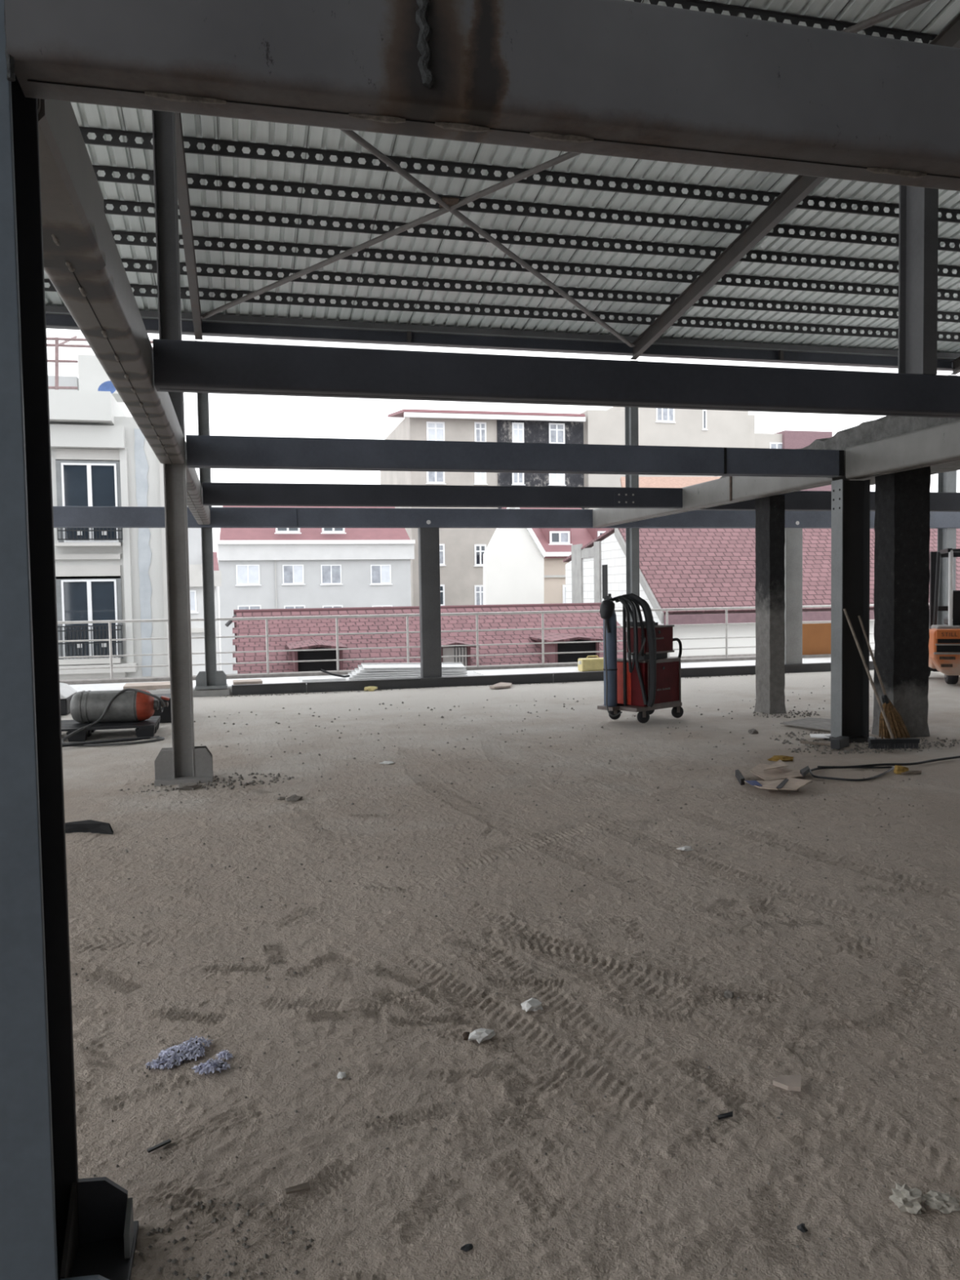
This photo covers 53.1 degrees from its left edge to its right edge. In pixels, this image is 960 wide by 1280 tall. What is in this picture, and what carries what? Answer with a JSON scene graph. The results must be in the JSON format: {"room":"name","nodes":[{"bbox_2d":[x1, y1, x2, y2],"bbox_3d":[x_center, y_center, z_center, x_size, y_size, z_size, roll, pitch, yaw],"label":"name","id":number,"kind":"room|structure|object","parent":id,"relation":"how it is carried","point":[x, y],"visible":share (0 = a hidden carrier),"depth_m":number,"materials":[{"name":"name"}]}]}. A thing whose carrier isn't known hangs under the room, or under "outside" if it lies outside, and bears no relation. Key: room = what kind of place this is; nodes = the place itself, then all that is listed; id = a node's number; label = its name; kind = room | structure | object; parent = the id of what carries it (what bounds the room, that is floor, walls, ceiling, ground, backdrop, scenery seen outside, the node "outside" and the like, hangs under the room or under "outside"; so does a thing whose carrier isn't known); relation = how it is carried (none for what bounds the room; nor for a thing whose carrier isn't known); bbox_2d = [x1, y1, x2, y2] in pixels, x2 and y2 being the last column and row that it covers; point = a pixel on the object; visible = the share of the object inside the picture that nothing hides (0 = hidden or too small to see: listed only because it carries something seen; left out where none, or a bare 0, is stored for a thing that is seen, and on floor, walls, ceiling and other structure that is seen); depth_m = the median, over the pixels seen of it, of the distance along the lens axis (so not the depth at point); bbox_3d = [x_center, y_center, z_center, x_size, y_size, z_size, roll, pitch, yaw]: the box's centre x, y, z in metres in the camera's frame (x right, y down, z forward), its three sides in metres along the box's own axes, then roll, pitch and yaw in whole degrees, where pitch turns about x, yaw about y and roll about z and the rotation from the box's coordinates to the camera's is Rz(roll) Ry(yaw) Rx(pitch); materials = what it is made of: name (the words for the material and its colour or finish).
{"room":"construction site","nodes":[
{"label":"construction site","id":0,"kind":"room"},
{"bbox_2d":[74,655,874,695],"bbox_3d":[-1.063,0.861,16.810,24.000,0.515,2.180,-2,3,-14],"label":"terrace slab","id":1,"kind":"object","parent":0,"point":[824,660],"depth_m":17.27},
{"bbox_2d":[69,676,299,692],"bbox_3d":[-5.491,0.742,15.326,5.100,0.012,1.300,-2,3,-14],"label":"metal sheet","id":2,"kind":"object","parent":1,"relation":"on","point":[110,686],"visible":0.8,"depth_m":15.54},
{"bbox_2d":[123,681,170,690],"bbox_3d":[-5.067,0.719,15.070,0.960,0.070,0.600,-2,3,-16],"label":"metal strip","id":3,"kind":"object","parent":2,"relation":"on","point":[157,685],"visible":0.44,"depth_m":14.81,"materials":[{"name":"white metal"}]},
{"bbox_2d":[232,679,262,684],"bbox_3d":[-3.704,0.683,15.306,0.455,0.075,0.417,-2,3,-14],"label":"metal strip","id":4,"kind":"object","parent":2,"relation":"on","point":[245,681],"visible":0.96,"depth_m":15.16,"materials":[{"name":"brown wood"}]},
{"bbox_2d":[192,688,230,697],"bbox_3d":[-4.208,0.833,15.027,0.595,0.150,0.424,-2,3,-14],"label":"concrete footing","id":5,"kind":"object","parent":1,"relation":"on","point":[207,692],"visible":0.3,"depth_m":14.84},
{"bbox_2d":[195,340,227,689],"bbox_3d":[-4.231,-1.909,14.847,0.480,5.325,0.360,-2,3,-14],"label":"steel column","id":6,"kind":"structure","parent":5,"relation":"on","point":[211,678],"depth_m":14.88,"materials":[{"name":"metal"}]},
{"bbox_2d":[174,112,202,339],"bbox_3d":[-1.485,-5.822,3.237,0.110,3.550,23.320,-2,3,-14],"label":"rafter","id":7,"kind":"object","parent":6,"relation":"on","point":[183,193],"visible":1,"depth_m":11.45,"materials":[{"name":"metal"}]},
{"bbox_2d":[339,128,635,346],"bbox_3d":[-0.022,-5.122,11.983,0.090,0.985,9.573,1,3,33],"label":"tube","id":8,"kind":"object","parent":7,"relation":"attached to","point":[350,133],"visible":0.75,"depth_m":11.90,"materials":[{"name":"metal"}]},
{"bbox_2d":[200,0,929,319],"bbox_3d":[0.259,-5.221,11.006,10.728,1.201,0.090,1,4,35],"label":"diagonal brace","id":9,"kind":"object","parent":7,"relation":"attached to","point":[910,4],"visible":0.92,"depth_m":11.37,"materials":[{"name":"metal"}]},
{"bbox_2d":[439,196,458,207],"bbox_3d":[-0.365,-5.160,11.328,0.200,0.044,0.200,-2,3,-14],"label":"gusset plate","id":10,"kind":"object","parent":9,"relation":"attached to","point":[451,202],"visible":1,"depth_m":11.28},
{"bbox_2d":[302,677,346,682],"bbox_3d":[-2.561,0.655,15.760,0.700,0.050,0.230,-1,3,-11],"label":"strip","id":11,"kind":"object","parent":1,"relation":"on","point":[319,679],"visible":0.71,"depth_m":15.67,"materials":[{"name":"white metal"}]},
{"bbox_2d":[347,662,467,679],"bbox_3d":[-1.226,0.504,16.265,2.010,0.256,0.442,-2,3,-14],"label":"stack","id":12,"kind":"object","parent":1,"relation":"on","point":[366,670],"visible":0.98,"depth_m":16.17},
{"bbox_2d":[417,527,444,680],"bbox_3d":[-0.823,-0.592,15.760,0.380,2.485,0.260,-2,3,-14],"label":"steel post","id":13,"kind":"object","parent":1,"relation":"on","point":[428,553],"visible":0.94,"depth_m":15.66,"materials":[{"name":"metal"}]},
{"bbox_2d":[59,651,874,684],"bbox_3d":[-1.233,0.546,17.454,24.000,0.055,0.340,-2,3,-14],"label":"trim","id":14,"kind":"structure","parent":1,"relation":"on","point":[96,681],"depth_m":16.98,"materials":[{"name":"metal"}]},
{"bbox_2d":[57,604,874,679],"bbox_3d":[-1.195,0.021,17.450,23.700,0.993,0.048,-2,3,-14],"label":"railing","id":15,"kind":"object","parent":14,"relation":"on","point":[667,610],"visible":0.52,"depth_m":17.30,"materials":[{"name":"silver metal"}]},
{"bbox_2d":[802,622,831,654],"bbox_3d":[6.810,-0.021,19.377,0.711,0.626,0.020,-2,3,-14],"label":"board","id":16,"kind":"object","parent":14,"relation":"on","point":[816,637],"visible":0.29,"depth_m":19.36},
{"bbox_2d":[473,668,577,675],"bbox_3d":[0.833,0.567,16.821,1.700,0.012,1.050,-2,3,-14],"label":"metal sheet","id":17,"kind":"object","parent":1,"relation":"on","point":[542,670],"visible":0.81,"depth_m":16.88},
{"bbox_2d":[231,661,874,695],"bbox_3d":[3.449,0.608,16.750,15.060,0.225,0.100,-2,3,-14],"label":"curb","id":18,"kind":"object","parent":1,"relation":"attached to","point":[396,683],"visible":0.58,"depth_m":15.88,"materials":[{"name":"grey metal"}]},
{"bbox_2d":[577,655,603,671],"bbox_3d":[1.986,0.409,16.973,0.540,0.272,0.240,-2,3,-14],"label":"toolbox","id":19,"kind":"object","parent":1,"relation":"on","point":[586,664],"visible":0.77,"depth_m":16.86,"materials":[{"name":"beige plastic"}]},
{"bbox_2d":[624,360,639,657],"bbox_3d":[2.635,-2.122,16.605,0.140,5.293,0.260,-2,3,-14],"label":"steel column","id":20,"kind":"structure","parent":1,"relation":"on","point":[631,414],"depth_m":16.54,"materials":[{"name":"metal"}]},
{"bbox_2d":[53,506,959,528],"bbox_3d":[-0.467,-1.995,15.745,22.800,0.313,0.194,-2,3,-14],"label":"steel beam","id":21,"kind":"structure","parent":20,"relation":"attached to","point":[64,517],"depth_m":15.52,"materials":[{"name":"metal"}]},
{"bbox_2d":[630,13,959,359],"bbox_3d":[5.402,-6.016,4.950,0.100,3.550,23.320,-2,3,-14],"label":"diagonal brace","id":22,"kind":"object","parent":20,"relation":"on","point":[802,186],"visible":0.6,"depth_m":12.78,"materials":[{"name":"metal"}]},
{"bbox_2d":[45,311,955,371],"bbox_3d":[-0.943,-4.859,15.469,23.900,0.200,0.160,-2,3,-14],"label":"beam","id":23,"kind":"structure","parent":22,"relation":"attached to","point":[54,320],"depth_m":15.79,"materials":[{"name":"metal"}]},
{"bbox_2d":[45,305,959,358],"bbox_3d":[-0.953,-5.005,15.491,23.900,0.090,0.220,-2,3,-14],"label":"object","id":24,"kind":"structure","parent":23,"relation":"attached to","point":[48,308],"depth_m":15.72,"materials":[{"name":"grey metal"}]},
{"bbox_2d":[44,279,959,342],"bbox_3d":[0.419,-5.109,14.931,20.698,0.148,0.060,-2,3,-14],"label":"purlin","id":25,"kind":"object","parent":22,"relation":"on","point":[136,287],"visible":0.86,"depth_m":14.94,"materials":[{"name":"metal"}]},
{"bbox_2d":[79,126,959,223],"bbox_3d":[1.279,-5.455,11.436,20.698,0.148,0.060,-2,3,-14],"label":"purlin","id":26,"kind":"object","parent":22,"relation":"on","point":[115,141],"visible":0.8,"depth_m":11.12,"materials":[{"name":"metal"}]},
{"bbox_2d":[92,164,959,252],"bbox_3d":[1.113,-5.389,12.110,20.698,0.148,0.060,-2,3,-14],"label":"purlin","id":27,"kind":"object","parent":22,"relation":"on","point":[123,171],"visible":0.8,"depth_m":11.91,"materials":[{"name":"metal"}]},
{"bbox_2d":[103,199,959,277],"bbox_3d":[0.945,-5.321,12.793,20.698,0.148,0.060,-2,3,-14],"label":"purlin","id":28,"kind":"object","parent":22,"relation":"on","point":[117,204],"visible":0.74,"depth_m":12.66,"materials":[{"name":"metal"}]},
{"bbox_2d":[111,230,959,301],"bbox_3d":[0.772,-5.252,13.496,20.698,0.148,0.060,-2,3,-14],"label":"purlin","id":29,"kind":"object","parent":22,"relation":"on","point":[137,235],"visible":0.75,"depth_m":13.39,"materials":[{"name":"metal"}]},
{"bbox_2d":[120,258,959,322],"bbox_3d":[0.597,-5.181,14.209,20.698,0.148,0.060,-2,3,-14],"label":"purlin","id":30,"kind":"object","parent":22,"relation":"on","point":[131,262],"visible":0.74,"depth_m":14.18,"materials":[{"name":"metal"}]},
{"bbox_2d":[633,0,937,43],"bbox_3d":[1.946,-5.724,8.722,20.698,0.148,0.060,-2,3,-14],"label":"purlin","id":31,"kind":"object","parent":22,"relation":"on","point":[702,6],"visible":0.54,"depth_m":8.95,"materials":[{"name":"metal"}]},
{"bbox_2d":[680,662,755,667],"bbox_3d":[4.076,0.474,17.654,2.200,0.012,1.000,-2,3,-14],"label":"metal sheet","id":32,"kind":"object","parent":1,"relation":"on","point":[722,664],"visible":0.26,"depth_m":17.78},
{"bbox_2d":[784,528,804,666],"bbox_3d":[5.628,-0.774,17.364,0.400,2.485,0.260,-2,3,-14],"label":"steel post","id":33,"kind":"object","parent":1,"relation":"on","point":[793,536],"visible":0.75,"depth_m":17.26,"materials":[{"name":"metal"}]},
{"bbox_2d":[937,374,956,624],"bbox_3d":[8.824,-2.297,18.144,0.200,5.293,0.260,-2,3,-14],"label":"steel column","id":34,"kind":"structure","parent":1,"relation":"on","point":[947,481],"depth_m":18.19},
{"bbox_2d":[951,356,959,374],"bbox_3d":[11.611,-6.192,6.494,0.100,3.550,23.320,-2,3,-14],"label":"rafter","id":35,"kind":"object","parent":34,"relation":"on","point":[956,362],"visible":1,"depth_m":17.79,"materials":[{"name":"metal"}]},
{"bbox_2d":[44,0,959,353],"bbox_3d":[1.935,-6.213,4.192,24.118,3.412,23.751,-2,3,-14],"label":"ceiling","id":36,"kind":"structure","parent":0,"point":[932,16],"depth_m":12.62,"materials":[{"name":"metal"}]},
{"bbox_2d":[61,670,959,1279],"bbox_3d":[2.169,1.327,3.865,24.000,0.049,24.320,-2,3,-14],"label":"floor","id":37,"kind":"structure","parent":0,"point":[580,1051],"depth_m":3.72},
{"bbox_2d":[59,682,76,715],"bbox_3d":[-6.226,0.783,12.981,1.340,0.420,0.993,-2,3,-14],"label":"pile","id":38,"kind":"object","parent":37,"relation":"on","point":[67,691],"visible":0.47,"depth_m":12.85,"materials":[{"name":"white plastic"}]},
{"bbox_2d":[0,0,138,1279],"bbox_3d":[-1.143,-2.175,1.976,0.575,7.320,0.300,-2,3,-14],"label":"steel column","id":39,"kind":"structure","parent":37,"relation":"on","point":[55,1224],"depth_m":2.05,"materials":[{"name":"metal"}]},
{"bbox_2d":[37,98,185,464],"bbox_3d":[-1.816,-1.432,5.033,0.213,0.252,5.955,-2,3,-14],"label":"steel beam","id":40,"kind":"structure","parent":39,"relation":"attached to","point":[82,261],"depth_m":3.35,"materials":[{"name":"metal"}]},
{"bbox_2d":[4,0,959,191],"bbox_3d":[2.144,-1.413,2.775,6.424,0.317,0.203,-2,3,-14],"label":"steel beam","id":41,"kind":"structure","parent":39,"relation":"attached to","point":[622,78],"depth_m":2.21,"materials":[{"name":"metal"}]},
{"bbox_2d":[65,819,113,834],"bbox_3d":[-2.625,1.240,6.366,0.466,0.062,0.150,-1,3,5],"label":"strip","id":42,"kind":"object","parent":37,"relation":"on","point":[82,826],"visible":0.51,"depth_m":6.36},
{"bbox_2d":[62,737,150,746],"bbox_3d":[-4.506,1.104,9.841,2.389,0.043,0.203,-3,3,-29],"label":"gas hose","id":43,"kind":"object","parent":37,"relation":"on","point":[144,738],"visible":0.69,"depth_m":10.15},
{"bbox_2d":[61,715,160,742],"bbox_3d":[-4.418,1.006,10.731,1.550,0.145,0.850,-2,3,-14],"label":"pallet","id":44,"kind":"object","parent":37,"relation":"on","point":[148,727],"visible":0.58,"depth_m":10.51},
{"bbox_2d":[70,689,169,723],"bbox_3d":[-4.051,0.743,10.841,1.056,0.368,0.368,-1,3,-8],"label":"gas cylinder","id":45,"kind":"object","parent":44,"relation":"on","point":[88,706],"visible":0.96,"depth_m":10.69,"materials":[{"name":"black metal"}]},
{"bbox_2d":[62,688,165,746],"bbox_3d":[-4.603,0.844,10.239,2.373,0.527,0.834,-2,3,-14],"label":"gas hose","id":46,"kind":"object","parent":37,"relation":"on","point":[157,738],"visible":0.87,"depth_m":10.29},
{"bbox_2d":[146,1138,171,1152],"bbox_3d":[-0.901,1.420,2.694,0.066,0.011,0.014,-3,4,-41],"label":"twig","id":47,"kind":"object","parent":37,"relation":"on","point":[161,1144],"visible":1,"depth_m":2.69,"materials":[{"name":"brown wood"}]},
{"bbox_2d":[152,693,171,723],"bbox_3d":[-4.054,0.857,12.027,0.390,0.300,0.600,-2,3,-14],"label":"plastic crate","id":48,"kind":"object","parent":37,"relation":"on","point":[166,716],"visible":0.21,"depth_m":11.77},
{"bbox_2d":[151,110,213,786],"bbox_3d":[-2.563,-2.022,8.005,0.462,6.450,0.345,-2,3,-14],"label":"steel column","id":49,"kind":"structure","parent":37,"relation":"on","point":[183,762],"depth_m":8.03,"materials":[{"name":"metal"}]},
{"bbox_2d":[185,441,210,524],"bbox_3d":[-3.414,-1.731,11.437,0.190,0.252,6.820,-2,3,-14],"label":"steel beam","id":50,"kind":"structure","parent":49,"relation":"attached to","point":[201,513],"depth_m":11.02,"materials":[{"name":"paint"}]},
{"bbox_2d":[145,1035,233,1075],"bbox_3d":[-0.943,1.381,3.209,0.290,0.049,0.212,0,3,14],"label":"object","id":51,"kind":"object","parent":37,"relation":"on","point":[171,1055],"visible":1,"depth_m":3.19,"materials":[{"name":"paper"}]},
{"bbox_2d":[175,782,203,790],"bbox_3d":[-2.363,1.184,7.796,0.217,0.047,0.130,-2,3,-14],"label":"stone","id":52,"kind":"object","parent":37,"relation":"on","point":[188,785],"visible":1,"depth_m":7.76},
{"bbox_2d":[285,794,302,801],"bbox_3d":[-1.406,1.192,7.274,0.127,0.044,0.070,-2,3,-14],"label":"stone","id":53,"kind":"object","parent":37,"relation":"on","point":[293,797],"visible":1,"depth_m":7.25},
{"bbox_2d":[284,1182,310,1194],"bbox_3d":[-0.473,1.423,2.491,0.064,0.013,0.015,-2,3,-21],"label":"twig","id":54,"kind":"object","parent":37,"relation":"on","point":[305,1186],"visible":1,"depth_m":2.49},
{"bbox_2d":[460,1243,473,1252],"bbox_3d":[-0.031,1.427,2.255,0.030,0.011,0.020,-1,3,8],"label":"chip","id":55,"kind":"object","parent":37,"relation":"on","point":[466,1247],"visible":1,"depth_m":2.25,"materials":[{"name":"black stone"}]},
{"bbox_2d":[467,1027,495,1043],"bbox_3d":[0.005,1.361,3.311,0.098,0.034,0.070,-2,3,-14],"label":"paper ball","id":56,"kind":"object","parent":37,"relation":"on","point":[481,1034],"visible":1,"depth_m":3.29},
{"bbox_2d":[489,682,511,688],"bbox_3d":[0.374,0.735,15.495,0.297,0.037,0.762,0,3,17],"label":"plank piece","id":57,"kind":"object","parent":37,"relation":"on","point":[500,685],"visible":1,"depth_m":15.36,"materials":[{"name":"brown wood"}]},
{"bbox_2d":[74,672,959,1279],"bbox_3d":[2.269,1.050,9.179,10.816,0.059,14.072,-2,3,-14],"label":"gravel","id":58,"kind":"object","parent":37,"relation":"on","point":[265,1255],"visible":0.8,"depth_m":5.33,"materials":[{"name":"gravel"}]},
{"bbox_2d":[520,997,543,1012],"bbox_3d":[0.189,1.348,3.544,0.088,0.040,0.064,-2,3,-14],"label":"paper ball","id":59,"kind":"object","parent":37,"relation":"on","point":[531,1004],"visible":1,"depth_m":3.53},
{"bbox_2d":[597,593,683,723],"bbox_3d":[1.925,0.195,11.330,1.174,1.504,0.607,-3,4,-40],"label":"cart","id":60,"kind":"object","parent":37,"relation":"on","point":[649,681],"visible":0.96,"depth_m":11.15,"materials":[{"name":"red metal"}]},
{"bbox_2d":[600,599,614,619],"bbox_3d":[1.465,-0.352,11.054,0.182,0.236,0.170,-2,3,-14],"label":"helmet","id":61,"kind":"object","parent":60,"relation":"hanging from","point":[607,606],"visible":1,"depth_m":10.99,"materials":[{"name":"black plastic"}]},
{"bbox_2d":[603,593,617,706],"bbox_3d":[1.518,0.116,11.193,0.164,1.310,0.166,-2,3,-14],"label":"gas cylinder","id":62,"kind":"object","parent":60,"relation":"on","point":[611,624],"depth_m":11.14,"materials":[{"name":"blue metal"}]},
{"bbox_2d":[717,1111,733,1119],"bbox_3d":[0.716,1.385,2.798,0.047,0.015,0.013,-1,3,-4],"label":"twig","id":63,"kind":"object","parent":37,"relation":"on","point":[729,1114],"visible":1,"depth_m":2.80,"materials":[{"name":"black wood"}]},
{"bbox_2d":[754,494,786,714],"bbox_3d":[3.580,-0.415,11.849,0.235,2.707,0.375,-2,3,-14],"label":"concrete column","id":64,"kind":"structure","parent":37,"relation":"on","point":[770,605],"depth_m":11.72,"materials":[{"name":"concrete"}]},
{"bbox_2d":[735,759,812,790],"bbox_3d":[2.348,1.078,7.710,0.583,0.085,1.100,0,3,17],"label":"cardboard","id":65,"kind":"object","parent":37,"relation":"on","point":[770,773],"visible":1,"depth_m":7.66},
{"bbox_2d":[744,780,762,786],"bbox_3d":[2.105,1.102,7.388,0.086,0.007,0.185,-1,3,1],"label":"print","id":66,"kind":"object","parent":65,"relation":"on","point":[754,783],"depth_m":7.41,"materials":[{"name":"paper"}]},
{"bbox_2d":[776,777,788,788],"bbox_3d":[2.311,1.095,7.331,0.038,0.016,0.342,1,3,28],"label":"print","id":67,"kind":"object","parent":65,"relation":"on","point":[780,784],"depth_m":7.33,"materials":[{"name":"cardboard"}]},
{"bbox_2d":[767,755,793,761],"bbox_3d":[2.708,1.066,8.631,0.251,0.055,0.117,-2,3,-14],"label":"scrap","id":68,"kind":"object","parent":37,"relation":"on","point":[775,757],"visible":0.92,"depth_m":8.61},
{"bbox_2d":[773,1075,801,1091],"bbox_3d":[0.944,1.357,2.945,0.092,0.020,0.063,0,3,9],"label":"chip","id":69,"kind":"object","parent":37,"relation":"on","point":[788,1082],"visible":1,"depth_m":2.94,"materials":[{"name":"stone"}]},
{"bbox_2d":[779,717,831,731],"bbox_3d":[3.806,0.933,10.693,0.716,0.022,0.698,-3,4,-39],"label":"board","id":70,"kind":"object","parent":37,"relation":"on","point":[824,724],"visible":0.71,"depth_m":10.71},
{"bbox_2d":[809,733,831,737],"bbox_3d":[3.504,0.984,9.861,0.226,0.016,0.221,0,3,20],"label":"board","id":71,"kind":"object","parent":37,"relation":"on","point":[812,735],"visible":0.86,"depth_m":9.82,"materials":[{"name":"white wood"}]},
{"bbox_2d":[800,735,848,749],"bbox_3d":[3.324,0.981,9.318,0.426,0.090,0.260,1,4,39],"label":"hammer","id":72,"kind":"object","parent":37,"relation":"on","point":[840,742],"visible":1,"depth_m":9.18,"materials":[{"name":"black plastic"}]},
{"bbox_2d":[823,479,876,743],"bbox_3d":[3.729,-0.287,9.658,0.400,2.620,0.300,-2,3,-14],"label":"steel column","id":73,"kind":"structure","parent":37,"relation":"on","point":[850,499],"depth_m":9.64,"materials":[{"name":"metal"}]},
{"bbox_2d":[186,435,844,478],"bbox_3d":[0.553,-1.668,8.822,6.220,0.258,0.198,-2,3,-14],"label":"steel beam","id":74,"kind":"structure","parent":73,"relation":"on","point":[203,451],"depth_m":8.64,"materials":[{"name":"metal"}]},
{"bbox_2d":[592,450,848,527],"bbox_3d":[2.817,-1.901,12.972,0.212,0.322,6.770,-2,3,-14],"label":"steel beam","id":75,"kind":"structure","parent":73,"relation":"attached to","point":[731,489],"depth_m":11.92,"materials":[{"name":"metal"}]},
{"bbox_2d":[202,482,682,508],"bbox_3d":[-0.306,-1.833,12.254,6.220,0.268,0.194,-2,3,-14],"label":"steel beam","id":76,"kind":"structure","parent":75,"relation":"attached to","point":[214,494],"depth_m":12.11,"materials":[{"name":"metal"}]},
{"bbox_2d":[697,490,959,511],"bbox_3d":[7.004,-2.032,14.157,8.470,0.273,0.170,-2,3,-14],"label":"steel beam","id":77,"kind":"structure","parent":75,"relation":"attached to","point":[799,500],"depth_m":13.51,"materials":[{"name":"metal"}]},
{"bbox_2d":[845,420,959,479],"bbox_3d":[4.395,-1.608,6.683,0.200,0.321,5.770,-2,3,-14],"label":"steel beam","id":78,"kind":"structure","parent":73,"relation":"attached to","point":[939,444],"depth_m":8.61,"materials":[{"name":"metal"}]},
{"bbox_2d":[152,338,959,417],"bbox_3d":[1.311,-1.524,5.787,6.220,0.243,0.180,-2,3,-14],"label":"steel beam","id":79,"kind":"structure","parent":78,"relation":"attached to","point":[179,366],"depth_m":5.46,"materials":[{"name":"metal"}]},
{"bbox_2d":[897,185,938,374],"bbox_3d":[2.809,-2.549,6.155,0.105,1.720,0.240,-2,3,-14],"label":"steel post","id":80,"kind":"object","parent":79,"relation":"on","point":[917,206],"visible":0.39,"depth_m":6.16,"materials":[{"name":"metal"}]},
{"bbox_2d":[720,415,959,484],"bbox_3d":[5.260,-2.036,8.443,2.449,0.320,9.057,-2,3,-14],"label":"slab","id":81,"kind":"object","parent":78,"relation":"on","point":[887,426],"visible":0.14,"depth_m":9.38,"materials":[{"name":"concrete"}]},
{"bbox_2d":[809,765,893,781],"bbox_3d":[3.111,1.092,7.900,0.851,0.018,0.555,-2,3,-14],"label":"cable","id":82,"kind":"object","parent":37,"relation":"on","point":[891,767],"visible":0.98,"depth_m":7.84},
{"bbox_2d":[843,608,919,749],"bbox_3d":[3.780,0.364,9.170,0.736,1.322,0.336,2,4,41],"label":"push broom","id":83,"kind":"object","parent":37,"relation":"on","point":[893,743],"visible":1,"depth_m":9.09,"materials":[{"name":"black wood"}]},
{"bbox_2d":[857,615,910,738],"bbox_3d":[4.036,0.372,9.558,0.582,1.242,0.109,-2,3,-14],"label":"straw broom","id":84,"kind":"object","parent":37,"relation":"on","point":[895,721],"visible":0.89,"depth_m":9.58,"materials":[{"name":"brown plant"}]},
{"bbox_2d":[817,755,959,768],"bbox_3d":[3.662,1.060,8.304,1.615,0.021,0.181,-2,3,-16],"label":"cable","id":85,"kind":"object","parent":37,"relation":"on","point":[954,757],"visible":0.98,"depth_m":8.21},
{"bbox_2d":[871,466,930,738],"bbox_3d":[4.352,-0.475,9.916,0.462,3.000,0.346,-2,3,-14],"label":"concrete column","id":86,"kind":"structure","parent":37,"relation":"on","point":[902,499],"depth_m":9.78,"materials":[{"name":"concrete"}]},
{"bbox_2d":[893,764,908,773],"bbox_3d":[3.480,1.069,7.925,0.131,0.072,0.084,-2,3,-14],"label":"scrap","id":87,"kind":"object","parent":37,"relation":"on","point":[898,769],"visible":0.97,"depth_m":7.89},
{"bbox_2d":[888,1182,926,1213],"bbox_3d":[1.069,1.391,2.394,0.080,0.048,0.090,-2,3,-14],"label":"scrap","id":88,"kind":"object","parent":37,"relation":"on","point":[906,1199],"visible":1,"depth_m":2.38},
{"bbox_2d":[922,1190,959,1213],"bbox_3d":[1.148,1.394,2.389,0.085,0.034,0.066,-2,3,-14],"label":"scrap","id":89,"kind":"object","parent":37,"relation":"on","point":[944,1203],"visible":0.99,"depth_m":2.37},
{"bbox_2d":[928,548,959,684],"bbox_3d":[7.815,-0.421,15.687,1.152,2.110,2.720,0,3,17],"label":"forklift","id":90,"kind":"object","parent":37,"relation":"on","point":[944,646],"visible":0.86,"depth_m":14.99,"materials":[{"name":"orange paint"}]},
{"bbox_2d":[930,624,959,628],"bbox_3d":[7.610,-0.178,15.014,0.940,0.100,0.650,0,3,17],"label":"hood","id":91,"kind":"object","parent":90,"relation":"attached to","point":[935,626],"depth_m":14.94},
{"label":"outside","id":92,"kind":"structure","parent":0,"visible":0},
{"bbox_3d":[2.624,7.919,73.254,280.000,0.200,260.000,-2,3,-14],"label":"ground","id":93,"kind":"structure","parent":92,"visible":0},
{"bbox_2d":[46,335,168,679],"bbox_3d":[-12.032,1.254,26.174,7.540,18.327,9.550,-2,3,-14],"label":"apartment building","id":94,"kind":"structure","parent":93,"relation":"on","point":[100,456],"depth_m":22.41,"materials":[{"name":"paint"}]},
{"bbox_2d":[186,506,222,675],"bbox_3d":[-14.123,1.224,48.479,2.380,16.199,5.300,-2,3,-14],"label":"house","id":95,"kind":"structure","parent":93,"relation":"on","point":[194,535],"depth_m":46.18,"materials":[{"name":"paint"}]},
{"bbox_2d":[217,506,414,674],"bbox_3d":[-11.250,-0.796,65.483,12.335,18.426,9.550,-2,3,-14],"label":"apartment building","id":96,"kind":"structure","parent":93,"relation":"on","point":[260,568],"depth_m":61.02,"materials":[{"name":"grey paint"}]},
{"bbox_2d":[225,602,626,673],"bbox_3d":[-1.293,4.794,23.168,9.094,11.225,7.900,-2,3,-14],"label":"roof","id":97,"kind":"structure","parent":93,"relation":"on","point":[398,624],"depth_m":21.22,"materials":[{"name":"red"}]},
{"bbox_2d":[442,647,466,666],"bbox_3d":[-0.518,0.450,19.798,0.501,0.591,0.025,-2,3,-14],"label":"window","id":98,"kind":"structure","parent":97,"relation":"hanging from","point":[446,651],"depth_m":19.79,"materials":[{"name":"paint"}]},
{"bbox_2d":[483,507,609,604],"bbox_3d":[2.523,1.787,40.878,6.210,15.321,6.150,-2,3,-14],"label":"house","id":99,"kind":"structure","parent":93,"relation":"on","point":[522,566],"depth_m":37.49,"materials":[{"name":"paint"}]},
{"bbox_2d":[380,406,755,606],"bbox_3d":[6.636,-5.996,83.410,29.081,26.438,17.000,-2,3,-14],"label":"apartment building","id":100,"kind":"structure","parent":93,"relation":"on","point":[461,550],"depth_m":74.17,"materials":[{"name":"paint"}]},
{"bbox_2d":[620,476,720,488],"bbox_3d":[13.415,-1.674,64.721,10.451,19.483,7.100,-2,3,-14],"label":"house","id":101,"kind":"structure","parent":93,"relation":"on","point":[644,482],"depth_m":66.73,"materials":[{"name":"paint"}]},
{"bbox_2d":[563,528,959,658],"bbox_3d":[11.711,2.993,32.090,15.960,13.513,8.374,-2,3,-14],"label":"house","id":102,"kind":"structure","parent":93,"relation":"on","point":[679,567],"depth_m":28.02,"materials":[{"name":"tile"}]},
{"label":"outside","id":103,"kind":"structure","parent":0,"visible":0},
{"bbox_2d":[755,430,832,491],"bbox_3d":[31.644,-15.509,105.985,10.654,13.696,8.500,-2,3,-14],"label":"house","id":104,"kind":"structure","parent":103,"point":[786,439],"depth_m":101.82,"materials":[{"name":"paint"}]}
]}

